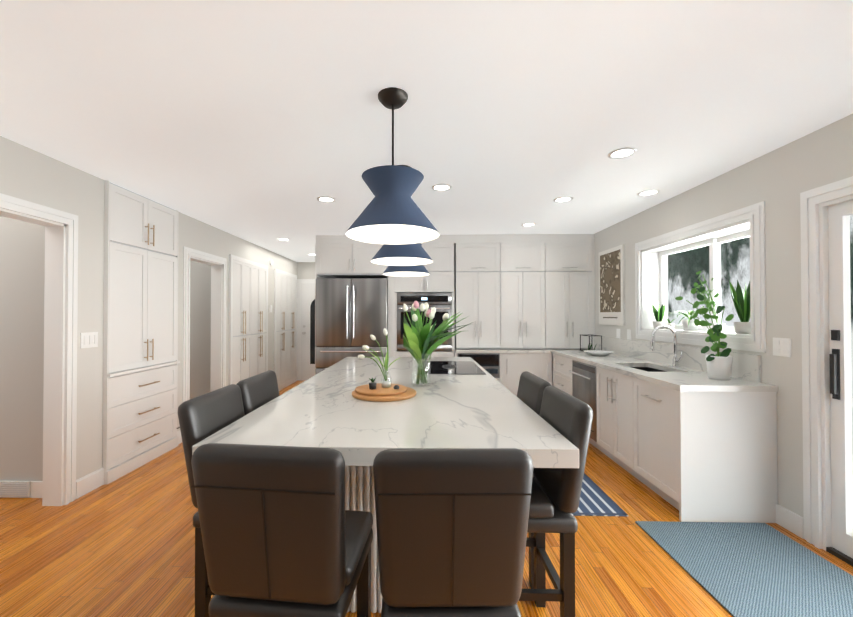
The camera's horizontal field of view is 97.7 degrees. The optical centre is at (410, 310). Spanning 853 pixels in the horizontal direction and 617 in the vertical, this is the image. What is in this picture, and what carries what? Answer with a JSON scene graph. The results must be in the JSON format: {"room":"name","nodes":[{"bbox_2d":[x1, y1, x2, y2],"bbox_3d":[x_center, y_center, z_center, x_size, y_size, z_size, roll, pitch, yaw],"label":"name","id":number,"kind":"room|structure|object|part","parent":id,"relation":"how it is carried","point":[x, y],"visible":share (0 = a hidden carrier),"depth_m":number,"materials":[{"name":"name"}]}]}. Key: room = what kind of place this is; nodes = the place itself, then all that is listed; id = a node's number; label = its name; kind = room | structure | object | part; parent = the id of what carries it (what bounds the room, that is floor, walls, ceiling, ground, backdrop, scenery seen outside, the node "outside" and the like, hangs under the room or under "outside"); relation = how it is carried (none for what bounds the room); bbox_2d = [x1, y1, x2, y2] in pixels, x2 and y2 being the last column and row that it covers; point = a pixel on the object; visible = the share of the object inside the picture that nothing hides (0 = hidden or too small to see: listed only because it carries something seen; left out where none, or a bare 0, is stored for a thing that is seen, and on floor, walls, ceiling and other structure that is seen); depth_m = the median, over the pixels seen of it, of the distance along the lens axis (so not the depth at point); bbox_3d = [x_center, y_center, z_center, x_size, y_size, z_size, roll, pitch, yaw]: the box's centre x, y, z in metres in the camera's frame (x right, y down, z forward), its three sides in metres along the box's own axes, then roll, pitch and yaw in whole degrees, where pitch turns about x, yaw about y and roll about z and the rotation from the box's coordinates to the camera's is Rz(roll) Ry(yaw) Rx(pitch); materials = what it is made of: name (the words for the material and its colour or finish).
{"room":"kitchen","nodes":[
{"label":"kitchen","id":0,"kind":"room"},
{"bbox_2d":[0,216,44,480],"bbox_3d":[-3.648,0.168,2.942,1.948,2.500,0.140,0,-1,1],"label":"wall","id":1,"kind":"structure","parent":0,"point":[22,263],"depth_m":2.85,"materials":[{"name":"grey paint"}]},
{"bbox_2d":[0,481,30,496],"bbox_3d":[-3.004,1.349,2.820,0.240,0.113,0.016,0,-1,1],"label":"air vent","id":2,"kind":"object","parent":1,"relation":"attached to","point":[15,488],"visible":1,"depth_m":2.81,"materials":[{"name":"white metal"}]},
{"bbox_2d":[7,481,42,497],"bbox_3d":[-3.651,1.357,2.852,1.946,0.120,0.014,0,-1,1],"label":"baseboard","id":3,"kind":"structure","parent":1,"relation":"attached to","point":[36,489],"depth_m":2.83,"materials":[{"name":"white wood"}]},
{"bbox_2d":[0,136,296,479],"bbox_3d":[-2.603,0.168,2.871,0.140,2.500,10.050,0,-1,1],"label":"wall","id":4,"kind":"structure","parent":0,"point":[30,175],"depth_m":2.94,"materials":[{"name":"white paint"}]},
{"bbox_2d":[80,332,97,347],"bbox_3d":[-2.527,0.228,2.928,0.010,0.120,0.150,0,-1,1],"label":"switch plate","id":5,"kind":"object","parent":4,"relation":"attached to","point":[88,339],"visible":1,"depth_m":2.92,"materials":[{"name":"white plastic"}]},
{"bbox_2d":[0,193,226,505],"bbox_3d":[-2.579,0.353,3.418,0.162,2.140,3.130,0,-1,1],"label":"door frame","id":6,"kind":"structure","parent":4,"relation":"attached to","point":[60,359],"depth_m":2.72,"materials":[{"name":"white wood"}]},
{"bbox_2d":[76,430,181,498],"bbox_3d":[-2.560,1.335,1.440,0.016,0.137,7.215,0,-1,1],"label":"baseboard","id":7,"kind":"structure","parent":4,"relation":"attached to","point":[90,482],"depth_m":2.93,"materials":[{"name":"white wood"}]},
{"bbox_2d":[269,259,272,311],"bbox_3d":[-2.429,-0.440,6.468,0.030,0.925,0.110,0,-1,1],"label":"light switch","id":8,"kind":"object","parent":4,"relation":"attached to","point":[270,263],"visible":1,"depth_m":6.43,"materials":[{"name":"white plastic"}]},
{"bbox_2d":[190,261,210,398],"bbox_3d":[-3.592,0.190,5.191,1.948,2.500,0.140,0,-1,1],"label":"wall","id":9,"kind":"structure","parent":0,"point":[200,325],"depth_m":5.10,"materials":[{"name":"grey paint"}]},
{"bbox_2d":[297,262,314,278],"bbox_3d":[-1.917,0.217,7.950,1.260,2.500,0.140,0,-1,1],"label":"wall","id":10,"kind":"structure","parent":0,"point":[305,270],"depth_m":7.90,"materials":[{"name":"white paint"}]},
{"bbox_2d":[297,279,314,379],"bbox_3d":[-1.870,0.396,7.828,1.080,2.140,0.090,0,-1,1],"label":"door","id":11,"kind":"structure","parent":10,"relation":"in","point":[305,329],"depth_m":7.85,"materials":[{"name":"white wood"}]},
{"bbox_2d":[315,235,390,277],"bbox_3d":[-0.810,-0.776,5.439,0.992,0.558,0.536,0,-1,1],"label":"upper cabinet","id":12,"kind":"object","parent":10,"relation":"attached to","point":[336,256],"depth_m":5.18,"materials":[{"name":"white wood"}]},
{"bbox_2d":[395,241,430,293],"bbox_3d":[0.012,-0.657,5.418,0.472,0.798,0.536,0,-1,1],"label":"upper cabinet","id":13,"kind":"object","parent":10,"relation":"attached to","point":[420,284],"depth_m":5.15,"materials":[{"name":"white wood"}]},
{"bbox_2d":[397,293,451,350],"bbox_3d":[0.189,0.149,5.339,0.754,0.795,0.561,0,-1,1],"label":"wall oven","id":14,"kind":"object","parent":13,"relation":"in","point":[441,303],"visible":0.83,"depth_m":5.12,"materials":[{"name":"silver metal"}]},
{"bbox_2d":[431,234,454,293],"bbox_3d":[0.370,-0.657,5.409,0.472,0.798,0.536,0,-1,1],"label":"upper cabinet","id":15,"kind":"object","parent":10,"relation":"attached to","point":[443,247],"depth_m":5.15,"materials":[{"name":"white wood"}]},
{"bbox_2d":[452,242,506,348],"bbox_3d":[0.960,-0.204,5.390,0.665,1.458,0.536,0,-1,1],"label":"upper cabinet","id":16,"kind":"object","parent":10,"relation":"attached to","point":[480,295],"depth_m":5.13,"materials":[{"name":"white wood"}]},
{"bbox_2d":[507,242,550,348],"bbox_3d":[1.540,-0.204,5.376,0.730,1.458,0.536,0,-1,1],"label":"upper cabinet","id":17,"kind":"object","parent":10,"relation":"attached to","point":[522,291],"depth_m":5.11,"materials":[{"name":"white wood"}]},
{"bbox_2d":[551,242,594,348],"bbox_3d":[2.153,-0.204,5.361,0.729,1.458,0.536,0,-1,1],"label":"upper cabinet","id":18,"kind":"object","parent":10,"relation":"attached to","point":[572,263],"depth_m":5.10,"materials":[{"name":"white wood"}]},
{"bbox_2d":[0,380,852,616],"bbox_3d":[-1.012,1.443,2.889,7.220,0.050,10.190,0,-1,1],"label":"floor","id":19,"kind":"structure","parent":0,"point":[123,546],"depth_m":2.15,"materials":[{"name":"brown wood"}]},
{"bbox_2d":[103,180,179,483],"bbox_3d":[-2.480,0.175,3.505,0.071,2.497,0.892,0,-1,1],"label":"tall cabinet","id":20,"kind":"object","parent":19,"relation":"on","point":[140,367],"visible":1,"depth_m":3.40,"materials":[{"name":"white wood"}]},
{"bbox_2d":[177,384,244,616],"bbox_3d":[-0.680,0.883,1.656,0.479,1.045,0.436,0,-1,1],"label":"chair","id":21,"kind":"object","parent":19,"relation":"on","point":[202,417],"visible":0.31,"depth_m":1.47,"materials":[{"name":"black leather"}]},
{"bbox_2d":[228,254,267,384],"bbox_3d":[-2.429,0.340,5.681,0.066,2.210,1.240,0,-1,1],"label":"tall cabinet","id":22,"kind":"object","parent":19,"relation":"on","point":[248,318],"depth_m":5.57,"materials":[{"name":"white wood"}]},
{"bbox_2d":[236,370,279,414],"bbox_3d":[-0.669,0.888,2.115,0.479,1.045,0.436,0,-1,1],"label":"chair","id":23,"kind":"object","parent":19,"relation":"on","point":[259,390],"visible":0.21,"depth_m":2.04,"materials":[{"name":"black leather"}]},
{"bbox_2d":[274,269,279,390],"bbox_3d":[-2.409,0.348,6.460,0.066,2.210,0.420,0,-1,1],"label":"tall cabinet","id":24,"kind":"object","parent":19,"relation":"on","point":[276,271],"depth_m":6.74,"materials":[{"name":"white wood"}]},
{"bbox_2d":[191,443,372,616],"bbox_3d":[-0.353,0.878,1.175,0.414,1.045,0.479,0,-1,6],"label":"chair","id":25,"kind":"object","parent":19,"relation":"on","point":[284,533],"visible":1,"depth_m":0.97,"materials":[{"name":"black leather"}]},
{"bbox_2d":[280,270,296,389],"bbox_3d":[-2.391,0.355,7.205,0.066,2.210,1.170,0,-1,1],"label":"tall cabinet","id":26,"kind":"object","parent":19,"relation":"on","point":[288,281],"depth_m":7.30,"materials":[{"name":"white wood"}]},
{"bbox_2d":[315,278,387,374],"bbox_3d":[-0.812,0.493,5.322,0.979,1.873,0.597,0,-1,1],"label":"refrigerator","id":27,"kind":"object","parent":19,"relation":"on","point":[351,315],"visible":0.62,"depth_m":5.09,"materials":[{"name":"silver metal"}]},
{"bbox_2d":[345,466,382,612],"bbox_3d":[-0.059,0.996,2.940,1.367,0.845,2.409,0,-1,1],"label":"kitchen island","id":28,"kind":"object","parent":19,"relation":"on","point":[359,489],"visible":0.06,"depth_m":1.74,"materials":[{"name":"white wood"}]},
{"bbox_2d":[192,357,578,467],"bbox_3d":[-0.064,0.535,2.754,1.387,0.068,2.850,0,-1,1],"label":"island countertop","id":29,"kind":"structure","parent":28,"relation":"on","point":[325,408],"depth_m":1.69,"materials":[{"name":"stone"}]},
{"bbox_2d":[352,383,415,401],"bbox_3d":[-0.158,0.476,2.207,0.380,0.037,0.380,0,-1,1],"label":"boards","id":30,"kind":"object","parent":29,"relation":"on","point":[379,393],"visible":0.83,"depth_m":2.10,"materials":[{"name":"brown wood"}]},
{"bbox_2d":[369,377,376,389],"bbox_3d":[-0.222,0.424,2.179,0.054,0.064,0.055,0,-1,1],"label":"succulent","id":31,"kind":"object","parent":30,"relation":"on","point":[372,384],"visible":1,"depth_m":2.16,"materials":[{"name":"black"}]},
{"bbox_2d":[358,328,399,387],"bbox_3d":[-0.192,0.280,2.278,0.259,0.354,0.196,0,-1,1],"label":"bottle vase","id":32,"kind":"object","parent":30,"relation":"on","point":[386,383],"visible":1,"depth_m":2.23,"materials":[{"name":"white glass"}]},
{"bbox_2d":[403,301,472,386],"bbox_3d":[0.200,0.216,2.593,0.488,0.566,0.514,0,-1,1],"label":"vase","id":33,"kind":"object","parent":29,"relation":"on","point":[420,343],"visible":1,"depth_m":2.44,"materials":[{"name":"clear glass"}]},
{"bbox_2d":[422,361,486,374],"bbox_3d":[0.347,0.502,3.350,0.523,0.009,0.808,0,-1,1],"label":"induction cooktop","id":34,"kind":"object","parent":29,"relation":"in","point":[457,367],"visible":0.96,"depth_m":3.24,"materials":[{"name":"black glass"}]},
{"bbox_2d":[395,346,454,356],"bbox_3d":[0.191,1.002,5.397,0.830,0.880,0.536,0,-1,1],"label":"base cabinet","id":35,"kind":"object","parent":19,"relation":"on","point":[397,353],"depth_m":5.14,"materials":[{"name":"white wood"}]},
{"bbox_2d":[373,448,533,616],"bbox_3d":[0.106,0.878,1.154,0.409,1.045,0.479,0,-1,-1],"label":"chair","id":36,"kind":"object","parent":19,"relation":"on","point":[452,526],"visible":1,"depth_m":0.94,"materials":[{"name":"black leather"}]},
{"bbox_2d":[454,349,505,386],"bbox_3d":[0.947,1.005,5.296,0.677,0.872,0.701,0,-1,1],"label":"base cabinet","id":37,"kind":"object","parent":19,"relation":"on","point":[494,364],"depth_m":4.99,"materials":[{"name":"white wood"}]},
{"bbox_3d":[0.910,0.732,4.986,0.554,0.323,0.073,0,-1,1],"label":"microwave drawer","id":38,"kind":"part","parent":37,"relation":"part of","materials":[{"name":"black glass"}]},
{"bbox_2d":[506,353,551,395],"bbox_3d":[1.562,1.005,5.308,0.666,0.872,0.646,0,-1,1],"label":"base cabinet","id":39,"kind":"object","parent":19,"relation":"on","point":[513,366],"depth_m":5.00,"materials":[{"name":"white wood"}]},
{"bbox_2d":[455,349,550,352],"bbox_3d":[1.234,0.544,5.039,1.260,0.040,0.132,0,-1,1],"label":"countertop","id":40,"kind":"structure","parent":39,"relation":"on","point":[456,350],"depth_m":4.98,"materials":[{"name":"stone"}]},
{"bbox_2d":[517,371,551,588],"bbox_3d":[0.490,0.887,2.087,0.479,1.045,0.436,0,-1,1],"label":"chair","id":41,"kind":"object","parent":19,"relation":"on","point":[531,387],"visible":0.23,"depth_m":1.96,"materials":[{"name":"black leather"}]},
{"bbox_2d":[519,386,593,616],"bbox_3d":[0.469,0.883,1.627,0.479,1.045,0.436,0,-1,1],"label":"chair","id":42,"kind":"object","parent":19,"relation":"on","point":[555,498],"visible":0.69,"depth_m":1.44,"materials":[{"name":"black leather"}]},
{"bbox_2d":[552,354,627,394],"bbox_3d":[2.191,0.998,4.631,0.617,0.872,0.633,0,-1,1],"label":"base cabinet","id":43,"kind":"object","parent":19,"relation":"on","point":[561,376],"depth_m":4.35,"materials":[{"name":"white wood"}]},
{"bbox_2d":[569,360,596,441],"bbox_3d":[2.110,0.940,4.022,0.605,0.758,0.580,0,-1,1],"label":"dishwasher","id":44,"kind":"object","parent":43,"relation":"in","point":[583,382],"visible":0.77,"depth_m":3.94,"materials":[{"name":"silver metal"}]},
{"bbox_2d":[572,473,627,515],"bbox_3d":[1.156,1.414,3.066,0.705,0.008,0.990,0,-1,1],"label":"striped mat","id":45,"kind":"object","parent":19,"relation":"on","point":[596,500],"visible":0.29,"depth_m":2.72,"materials":[{"name":"blue fabric"}]},
{"bbox_2d":[596,390,627,470],"bbox_3d":[2.160,1.123,3.384,0.617,0.599,0.650,0,-1,1],"label":"base cabinet","id":46,"kind":"object","parent":19,"relation":"on","point":[612,408],"depth_m":3.41,"materials":[{"name":"white wood"}]},
{"bbox_2d":[628,376,777,522],"bbox_3d":[2.138,0.980,2.787,0.632,0.872,0.582,0,-1,1],"label":"base cabinet","id":47,"kind":"object","parent":19,"relation":"on","point":[695,456],"depth_m":2.50,"materials":[{"name":"white wood"}]},
{"bbox_2d":[551,336,777,391],"bbox_3d":[2.156,0.438,3.786,0.645,0.228,2.594,0,-1,1],"label":"countertop","id":48,"kind":"structure","parent":47,"relation":"on","point":[690,373],"depth_m":3.26,"materials":[{"name":"stone"}]},
{"bbox_2d":[580,335,601,350],"bbox_3d":[2.305,0.415,4.778,0.160,0.210,0.270,0,-1,1],"label":"frame","id":49,"kind":"object","parent":48,"relation":"on","point":[589,347],"visible":0.73,"depth_m":4.75,"materials":[{"name":"black metal"}]},
{"bbox_2d":[584,350,612,355],"bbox_3d":[2.185,0.493,4.345,0.316,0.044,0.316,0,-1,1],"label":"bowl","id":50,"kind":"object","parent":48,"relation":"on","point":[598,352],"visible":1,"depth_m":4.34,"materials":[{"name":"white ceramic"}]},
{"bbox_2d":[632,367,667,371],"bbox_3d":[2.151,0.654,3.379,0.364,0.211,0.594,0,-1,1],"label":"undermount sink","id":51,"kind":"object","parent":48,"relation":"in","point":[648,369],"visible":0.04,"depth_m":3.63,"materials":[{"name":"black"}]},
{"bbox_2d":[650,325,682,367],"bbox_3d":[2.287,0.315,3.343,0.256,0.382,0.101,0,-1,1],"label":"faucet","id":52,"kind":"object","parent":48,"relation":"on","point":[675,362],"visible":1,"depth_m":3.35,"materials":[{"name":"silver metal"}]},
{"bbox_2d":[675,287,733,379],"bbox_3d":[2.174,0.158,2.785,0.361,0.686,0.268,0,-1,1],"label":"potted plant","id":53,"kind":"object","parent":48,"relation":"on","point":[719,364],"visible":1,"depth_m":2.73,"materials":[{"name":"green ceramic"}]},
{"bbox_2d":[635,521,852,616],"bbox_3d":[1.885,1.393,1.000,0.845,0.010,2.955,0,-1,1],"label":"runner rug","id":54,"kind":"object","parent":19,"relation":"on","point":[736,569],"visible":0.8,"depth_m":2.02,"materials":[{"name":"blue fabric"}]},
{"bbox_2d":[0,0,852,261],"bbox_3d":[-1.012,-1.107,2.914,7.220,0.050,10.190,0,-1,1],"label":"ceiling","id":55,"kind":"structure","parent":0,"point":[265,124],"depth_m":1.92,"materials":[{"name":"white paint"}]},
{"bbox_2d":[317,196,335,201],"bbox_3d":[-0.815,-1.072,3.584,0.179,0.005,0.179,0,-1,-5],"label":"recessed light","id":56,"kind":"object","parent":55,"relation":"in","point":[323,198],"depth_m":3.58,"materials":[{"name":"white"}]},
{"bbox_2d":[345,87,439,244],"bbox_3d":[-0.092,-0.736,1.892,0.480,0.709,0.480,0,-1,1],"label":"pendant light","id":57,"kind":"object","parent":55,"relation":"hanging from","point":[392,213],"visible":1,"depth_m":1.81,"materials":[{"name":"blue metal"}]},
{"bbox_2d":[370,165,432,265],"bbox_3d":[-0.069,-0.727,2.832,0.480,0.709,0.480,0,-1,1],"label":"pendant light","id":58,"kind":"object","parent":55,"relation":"hanging from","point":[415,254],"visible":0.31,"depth_m":2.71,"materials":[{"name":"blue metal"}]},
{"bbox_2d":[382,243,429,276],"bbox_3d":[-0.047,-0.719,3.711,0.480,0.709,0.480,0,-1,1],"label":"pendant light","id":59,"kind":"object","parent":55,"relation":"hanging from","point":[409,271],"visible":0.23,"depth_m":3.60,"materials":[{"name":"blue metal"}]},
{"bbox_2d":[431,184,451,190],"bbox_3d":[0.267,-1.076,3.247,0.179,0.005,0.179,0,-1,-5],"label":"recessed light","id":60,"kind":"object","parent":55,"relation":"in","point":[440,187],"depth_m":3.24,"materials":[{"name":"white"}]},
{"bbox_2d":[521,223,535,226],"bbox_3d":[1.450,-1.062,4.588,0.179,0.005,0.179,0,-1,-38],"label":"recessed light","id":61,"kind":"object","parent":55,"relation":"in","point":[525,224],"depth_m":4.57,"materials":[{"name":"white"}]},
{"bbox_2d":[553,196,572,202],"bbox_3d":[1.466,-1.072,3.587,0.179,0.005,0.179,0,-1,-8],"label":"recessed light","id":62,"kind":"object","parent":55,"relation":"in","point":[560,199],"depth_m":3.58,"materials":[{"name":"white"}]},
{"bbox_2d":[607,147,636,158],"bbox_3d":[1.450,-1.082,2.558,0.179,0.005,0.179,0,-1,-8],"label":"recessed light","id":63,"kind":"object","parent":55,"relation":"in","point":[622,152],"depth_m":2.54,"materials":[{"name":"white"}]},
{"bbox_2d":[637,189,659,195],"bbox_3d":[2.161,-1.074,3.390,0.179,0.005,0.179,0,-1,-38],"label":"recessed light","id":64,"kind":"object","parent":55,"relation":"in","point":[647,192],"depth_m":3.38,"materials":[{"name":"white"}]},
{"bbox_2d":[594,113,852,517],"bbox_3d":[2.499,0.156,1.669,0.140,2.500,7.900,0,-1,1],"label":"wall","id":65,"kind":"structure","parent":0,"point":[779,180],"depth_m":2.48,"materials":[{"name":"white paint"}]},
{"bbox_2d":[599,244,624,325],"bbox_3d":[2.489,-0.300,4.640,0.024,0.950,0.590,0,-1,1],"label":"framed art print","id":66,"kind":"object","parent":65,"relation":"attached to","point":[611,286],"visible":0.98,"depth_m":4.57,"materials":[{"name":"white"}]},
{"bbox_2d":[616,329,619,338],"bbox_3d":[2.495,0.274,4.480,0.006,0.120,0.080,0,-1,1],"label":"electrical outlet plate","id":67,"kind":"object","parent":65,"relation":"attached to","point":[617,330],"depth_m":4.47,"materials":[{"name":"white plastic"}]},
{"bbox_2d":[627,329,630,339],"bbox_3d":[2.489,0.272,4.250,0.006,0.120,0.080,0,-1,1],"label":"electrical outlet plate","id":68,"kind":"object","parent":65,"relation":"attached to","point":[628,330],"depth_m":4.26,"materials":[{"name":"white plastic"}]},
{"bbox_2d":[635,201,765,352],"bbox_3d":[2.594,-0.229,3.341,0.292,1.048,1.540,0,-1,1],"label":"window","id":69,"kind":"structure","parent":65,"relation":"in","point":[651,269],"depth_m":3.26,"materials":[{"name":"white wood"}]},
{"bbox_2d":[652,304,665,328],"bbox_3d":[2.575,0.053,3.869,0.121,0.261,0.116,0,-1,1],"label":"potted plant","id":70,"kind":"object","parent":69,"relation":"on","point":[658,318],"visible":0.9,"depth_m":3.85,"materials":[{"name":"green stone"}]},
{"bbox_2d":[665,318,676,328],"bbox_3d":[2.579,0.127,3.711,0.131,0.110,0.130,0,-1,1],"label":"potted plant","id":71,"kind":"object","parent":69,"relation":"on","point":[669,323],"visible":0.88,"depth_m":3.68,"materials":[{"name":"white ceramic"}]},
{"bbox_2d":[660,306,703,330],"bbox_3d":[2.466,0.069,3.437,0.343,0.221,0.370,0,-1,1],"label":"potted plant","id":72,"kind":"object","parent":69,"relation":"on","point":[688,325],"visible":0.85,"depth_m":3.39,"materials":[{"name":"white ceramic"}]},
{"bbox_2d":[694,271,724,331],"bbox_3d":[2.503,-0.079,3.115,0.212,0.510,0.224,0,-1,1],"label":"potted plant","id":73,"kind":"object","parent":69,"relation":"on","point":[710,304],"visible":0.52,"depth_m":3.10,"materials":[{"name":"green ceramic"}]},
{"bbox_2d":[729,280,750,333],"bbox_3d":[2.538,-0.036,2.850,0.165,0.419,0.148,0,-1,1],"label":"potted plant","id":74,"kind":"object","parent":69,"relation":"on","point":[741,300],"visible":0.81,"depth_m":2.83,"materials":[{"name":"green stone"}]},
{"bbox_2d":[773,337,790,356],"bbox_3d":[2.444,0.238,2.456,0.007,0.120,0.120,0,-1,1],"label":"light switch","id":75,"kind":"object","parent":65,"relation":"attached to","point":[781,346],"depth_m":2.45,"materials":[{"name":"white plastic"}]},
{"bbox_2d":[776,504,803,538],"bbox_3d":[2.382,1.328,0.098,0.016,0.125,4.775,0,-1,1],"label":"baseboard","id":76,"kind":"structure","parent":65,"relation":"attached to","point":[790,521],"depth_m":2.38,"materials":[{"name":"white wood"}]},
{"bbox_2d":[800,176,852,565],"bbox_3d":[2.476,0.326,1.193,0.162,2.150,2.250,0,-1,1],"label":"door","id":77,"kind":"structure","parent":65,"relation":"attached to","point":[826,211],"depth_m":2.20,"materials":[{"name":"white wood"}]},
{"bbox_2d":[846,216,852,528],"bbox_3d":[2.489,0.351,1.192,0.045,1.809,1.860,0,-1,1],"label":"window glass","id":78,"kind":"structure","parent":65,"relation":"in","point":[852,364],"depth_m":2.11,"materials":[{"name":"clear glass"}]},
{"label":"outside","id":79,"kind":"structure","parent":0,"visible":0},
{"bbox_2d":[668,215,852,396],"bbox_3d":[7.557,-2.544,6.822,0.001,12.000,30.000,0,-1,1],"label":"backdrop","id":80,"kind":"structure","parent":79,"point":[676,287],"depth_m":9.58,"materials":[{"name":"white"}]},
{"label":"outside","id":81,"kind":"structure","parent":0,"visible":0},
{"bbox_2d":[852,397,852,461],"bbox_3d":[5.129,0.706,6.851,4.858,3.300,30.000,0,-1,1],"label":"deck","id":82,"kind":"object","parent":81,"point":[852,428],"depth_m":2.37,"materials":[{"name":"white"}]}
]}

